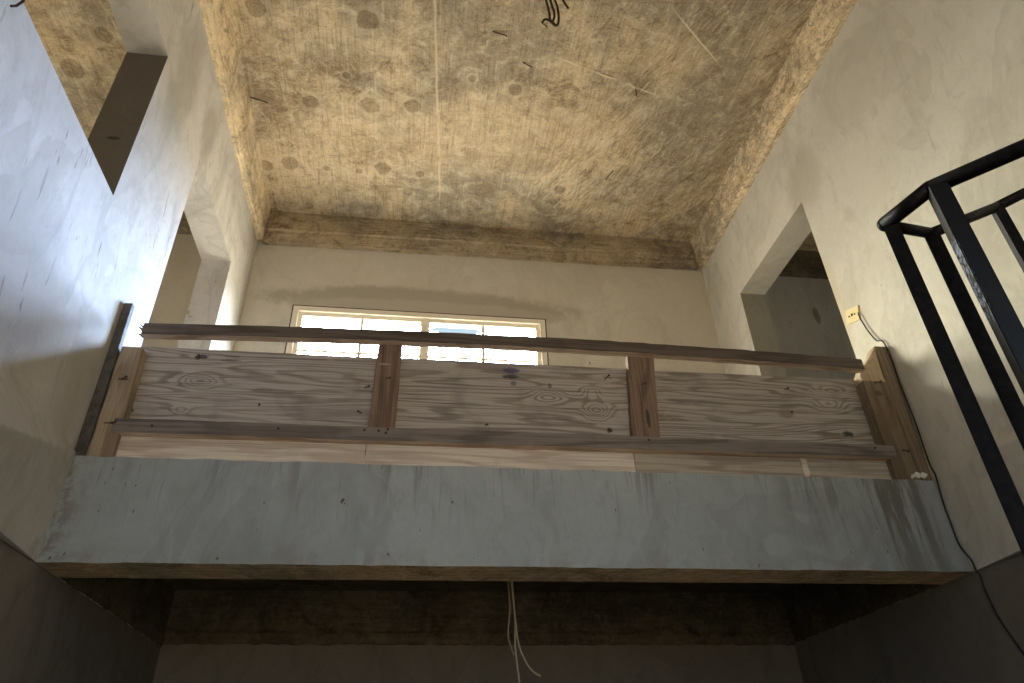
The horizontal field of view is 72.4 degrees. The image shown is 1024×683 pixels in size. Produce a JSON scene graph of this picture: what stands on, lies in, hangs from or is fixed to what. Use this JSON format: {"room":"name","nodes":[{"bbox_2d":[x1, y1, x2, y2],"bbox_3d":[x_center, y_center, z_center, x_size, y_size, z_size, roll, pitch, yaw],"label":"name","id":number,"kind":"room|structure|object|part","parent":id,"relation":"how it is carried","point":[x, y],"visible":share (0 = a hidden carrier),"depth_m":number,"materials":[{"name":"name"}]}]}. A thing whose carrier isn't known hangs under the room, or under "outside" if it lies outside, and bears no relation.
{"room":"unfinished house interior","nodes":[
{"label":"unfinished house interior","id":0,"kind":"room"},
{"bbox_2d":[0,0,257,682],"bbox_3d":[-1.804,-0.291,1.980,0.240,6.020,6.560,3,-34,-7],"label":"wall","id":1,"kind":"structure","parent":0,"point":[88,228],"depth_m":3.20,"materials":[{"name":"white paint"}]},
{"bbox_2d":[10,0,24,6],"bbox_3d":[-1.679,-1.150,2.379,0.020,0.111,0.054,18,-38,-28],"label":"stub","id":2,"kind":"object","parent":1,"relation":"attached to","point":[18,4],"visible":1,"depth_m":2.37,"materials":[{"name":"metal"}]},
{"bbox_2d":[0,313,84,561],"bbox_3d":[-1.538,-0.279,1.556,0.187,0.620,3.200,3,-34,-7],"label":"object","id":3,"kind":"structure","parent":1,"relation":"attached to","point":[40,426],"depth_m":2.54,"materials":[{"name":"grey paint"}]},
{"bbox_2d":[75,303,133,455],"bbox_3d":[-1.837,0.155,3.174,0.050,0.795,0.032,3,-34,-7],"label":"batten","id":4,"kind":"object","parent":1,"relation":"attached to","point":[89,425],"visible":0.86,"depth_m":3.14,"materials":[{"name":"brown wood"}]},
{"bbox_2d":[59,577,174,645],"bbox_3d":[-1.976,1.247,3.601,0.028,0.341,1.517,3,-34,-7],"label":"trim","id":5,"kind":"structure","parent":1,"relation":"attached to","point":[145,605],"depth_m":3.70,"materials":[{"name":"wood"}]},
{"bbox_2d":[198,0,270,239],"bbox_3d":[-1.667,-2.726,3.455,0.174,0.357,6.300,3,-34,-7],"label":"trim","id":6,"kind":"structure","parent":1,"relation":"attached to","point":[218,16],"depth_m":4.93,"materials":[{"name":"concrete"}]},
{"bbox_2d":[24,0,818,250],"bbox_3d":[0.222,-2.814,3.864,10.400,0.150,6.760,3,-34,-7],"label":"ceiling","id":7,"kind":"structure","parent":0,"point":[401,110],"depth_m":5.22,"materials":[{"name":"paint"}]},
{"bbox_2d":[542,0,559,26],"bbox_3d":[0.243,-2.121,4.490,0.118,0.331,0.033,3,-34,-7],"label":"hooks","id":8,"kind":"object","parent":7,"relation":"hanging from","point":[546,1],"visible":1,"depth_m":4.46,"materials":[{"name":"metal"}]},
{"bbox_2d":[153,644,802,682],"bbox_3d":[-0.082,2.852,3.906,4.006,2.780,0.195,3,-34,-7],"label":"wall","id":9,"kind":"structure","parent":0,"point":[182,663],"depth_m":4.33,"materials":[{"name":"grey paint"}]},
{"bbox_2d":[163,590,795,645],"bbox_3d":[-0.102,1.769,4.486,4.000,0.351,0.039,3,-34,-7],"label":"beam","id":10,"kind":"structure","parent":9,"relation":"attached to","point":[216,617],"depth_m":4.46,"materials":[{"name":"wood"}]},
{"bbox_2d":[165,579,799,593],"bbox_3d":[-0.002,1.217,3.949,3.976,0.012,1.517,3,-34,-7],"label":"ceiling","id":11,"kind":"structure","parent":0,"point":[177,584],"depth_m":4.43,"materials":[{"name":"wood"}]},
{"bbox_2d":[141,234,855,463],"bbox_3d":[-0.181,0.393,5.642,10.000,3.240,0.207,3,-34,-7],"label":"wall","id":12,"kind":"structure","parent":0,"point":[576,301],"depth_m":6.05,"materials":[{"name":"beige paint"}]},
{"bbox_2d":[176,211,191,234],"bbox_3d":[-3.773,-1.104,5.872,2.790,0.301,0.071,3,-34,-7],"label":"trim","id":13,"kind":"structure","parent":12,"relation":"attached to","point":[183,228],"depth_m":5.92,"materials":[{"name":"wood"}]},
{"bbox_2d":[284,305,548,364],"bbox_3d":[-0.738,0.257,5.554,2.099,1.161,0.074,3,-34,-7],"label":"window","id":14,"kind":"structure","parent":12,"relation":"in","point":[425,319],"depth_m":5.77,"materials":[{"name":"beige paint"}]},
{"bbox_3d":[-1.222,0.235,5.492,1.014,1.057,0.037,3,-34,-7],"label":"sash","id":15,"kind":"part","parent":14,"relation":"part of","materials":[{"name":"beige paint"}]},
{"bbox_3d":[-0.225,0.288,5.623,0.954,1.057,0.037,3,-34,-7],"label":"sash","id":16,"kind":"part","parent":14,"relation":"part of","materials":[{"name":"glass"}]},
{"bbox_2d":[261,211,698,270],"bbox_3d":[-0.207,-0.895,6.323,3.910,0.354,0.079,3,-34,-7],"label":"beam","id":17,"kind":"structure","parent":12,"relation":"attached to","point":[291,229],"depth_m":6.27,"materials":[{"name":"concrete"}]},
{"bbox_2d":[779,250,827,278],"bbox_3d":[3.368,-0.720,6.812,2.785,0.310,0.061,3,-34,-7],"label":"trim","id":18,"kind":"structure","parent":12,"relation":"attached to","point":[803,264],"depth_m":6.68,"materials":[{"name":"wood"}]},
{"bbox_2d":[507,581,514,655],"bbox_3d":[-0.013,1.198,3.375,0.035,0.588,0.009,3,-34,-7],"label":"wire","id":19,"kind":"object","parent":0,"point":[512,651],"visible":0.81,"depth_m":3.30,"materials":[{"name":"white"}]},
{"bbox_2d":[701,0,1023,682],"bbox_3d":[2.394,-0.070,2.531,0.240,6.020,6.560,3,-34,-7],"label":"wall","id":20,"kind":"structure","parent":0,"point":[907,94],"depth_m":3.80,"materials":[{"name":"white paint"}]},
{"bbox_2d":[35,455,972,583],"bbox_3d":[0.121,0.831,3.173,4.000,0.449,0.231,3,-34,-7],"label":"beam","id":21,"kind":"structure","parent":20,"relation":"attached to","point":[120,516],"depth_m":3.04,"materials":[{"name":"concrete"}]},
{"bbox_2d":[86,323,932,480],"bbox_3d":[0.139,0.271,3.445,3.944,0.791,0.108,3,-34,-7],"label":"wooden railing","id":22,"kind":"object","parent":21,"relation":"on","point":[389,408],"visible":0.94,"depth_m":3.40,"materials":[{"name":"brown wood"}]},
{"bbox_3d":[-1.758,0.273,3.134,0.108,0.551,0.074,3,-34,-7],"label":"post","id":23,"kind":"part","parent":22,"relation":"part of","materials":[{"name":"brown wood"}]},
{"bbox_3d":[-1.189,0.275,3.278,1.165,0.523,0.015,3,-34,-7],"label":"plywood panel","id":24,"kind":"part","parent":22,"relation":"part of","materials":[{"name":"brown wood"}]},
{"bbox_3d":[-0.609,0.243,3.360,0.132,0.550,0.048,3,-34,-7],"label":"post","id":25,"kind":"part","parent":22,"relation":"part of","materials":[{"name":"brown wood"}]},
{"bbox_3d":[0.075,0.029,3.571,3.682,0.108,0.050,3,-34,-7],"label":"rail","id":26,"kind":"part","parent":22,"relation":"part of","materials":[{"name":"brown wood"}]},
{"bbox_3d":[0.096,0.468,3.285,3.687,0.073,0.051,3,-34,-7],"label":"rail","id":27,"kind":"part","parent":22,"relation":"part of","materials":[{"name":"brown wood"}]},
{"bbox_3d":[0.027,0.337,3.439,1.288,0.529,0.015,3,-34,-7],"label":"plywood panel","id":28,"kind":"part","parent":22,"relation":"part of","materials":[{"name":"brown wood"}]},
{"bbox_3d":[0.659,0.310,3.527,0.180,0.550,0.048,3,-34,-7],"label":"post","id":29,"kind":"part","parent":22,"relation":"part of","materials":[{"name":"brown wood"}]},
{"bbox_3d":[1.299,0.404,3.606,1.278,0.528,0.015,3,-34,-7],"label":"plywood panel","id":30,"kind":"part","parent":22,"relation":"part of","materials":[{"name":"brown wood"}]},
{"bbox_3d":[1.944,0.464,3.623,0.141,0.561,0.073,3,-34,-7],"label":"post","id":31,"kind":"part","parent":22,"relation":"part of","materials":[{"name":"brown wood"}]},
{"bbox_2d":[512,581,519,682],"bbox_3d":[0.018,1.319,3.300,0.040,0.874,0.010,3,-34,-7],"label":"hanging wire","id":32,"kind":"object","parent":21,"relation":"hanging from","point":[515,650],"visible":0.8,"depth_m":3.23,"materials":[{"name":"beige"}]},
{"bbox_2d":[510,581,540,676],"bbox_3d":[0.054,1.235,3.351,0.138,0.680,0.015,3,-34,-7],"label":"wire","id":33,"kind":"object","parent":21,"relation":"hanging from","point":[521,652],"visible":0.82,"depth_m":3.25,"materials":[{"name":"beige"}]},
{"bbox_2d":[911,472,927,478],"bbox_3d":[2.005,0.662,3.446,0.075,0.030,0.030,3,-34,-7],"label":"paper scrap","id":34,"kind":"object","parent":21,"relation":"on","point":[916,474],"visible":1,"depth_m":3.44,"materials":[{"name":"white paper"}]},
{"bbox_2d":[690,0,856,266],"bbox_3d":[2.172,-2.540,3.971,0.094,0.318,6.300,3,-34,-7],"label":"trim","id":35,"kind":"structure","parent":20,"relation":"attached to","point":[826,19],"depth_m":5.21,"materials":[{"name":"concrete"}]},
{"bbox_2d":[845,305,859,324],"bbox_3d":[2.051,-0.159,4.212,0.012,0.128,0.150,3,-34,-7],"label":"wall socket","id":36,"kind":"object","parent":20,"relation":"attached to","point":[852,316],"visible":1,"depth_m":4.21,"materials":[{"name":"beige plastic"}]},
{"bbox_2d":[857,312,1023,655],"bbox_3d":[2.103,0.817,3.345,0.035,2.546,0.280,3,-34,-7],"label":"power cable","id":37,"kind":"object","parent":36,"relation":"hanging from","point":[872,336],"visible":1,"depth_m":3.40,"materials":[{"name":"grey plastic"}]},
{"bbox_2d":[782,583,940,642],"bbox_3d":[1.982,1.456,4.121,0.028,0.341,1.517,3,-34,-7],"label":"trim","id":38,"kind":"structure","parent":20,"relation":"attached to","point":[812,609],"depth_m":4.24,"materials":[{"name":"concrete"}]},
{"bbox_2d":[926,386,1023,571],"bbox_3d":[2.277,-0.078,2.057,0.124,0.620,3.200,3,-34,-7],"label":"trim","id":39,"kind":"structure","parent":20,"relation":"attached to","point":[985,533],"depth_m":3.18,"materials":[{"name":"grey paint"}]},
{"bbox_3d":[1.848,0.299,0.593,1.313,0.150,2.110,3,-34,-7],"label":"floor","id":40,"kind":"structure","parent":0,"visible":0},
{"bbox_2d":[877,139,1023,556],"bbox_3d":[1.635,-0.191,1.591,1.076,1.774,0.922,3,-34,-7],"label":"stair railing","id":41,"kind":"object","parent":40,"relation":"on","point":[1008,330],"visible":1,"depth_m":1.78,"materials":[{"name":"black metal"}]},
{"bbox_3d":[1.417,-0.543,1.700,1.051,0.047,0.109,-28,-41,34],"label":"handrail","id":42,"kind":"part","parent":41,"relation":"part of","materials":[{"name":"black metal"}]},
{"bbox_3d":[1.562,-0.482,2.264,1.077,0.547,0.066,6,-34,-12],"label":"guard rail","id":43,"kind":"part","parent":41,"relation":"part of","materials":[{"name":"black metal"}]},
{"bbox_3d":[1.152,0.108,1.530,0.045,1.235,0.045,-12,-35,15],"label":"newel post","id":44,"kind":"part","parent":41,"relation":"part of","materials":[{"name":"black metal"}]}
]}

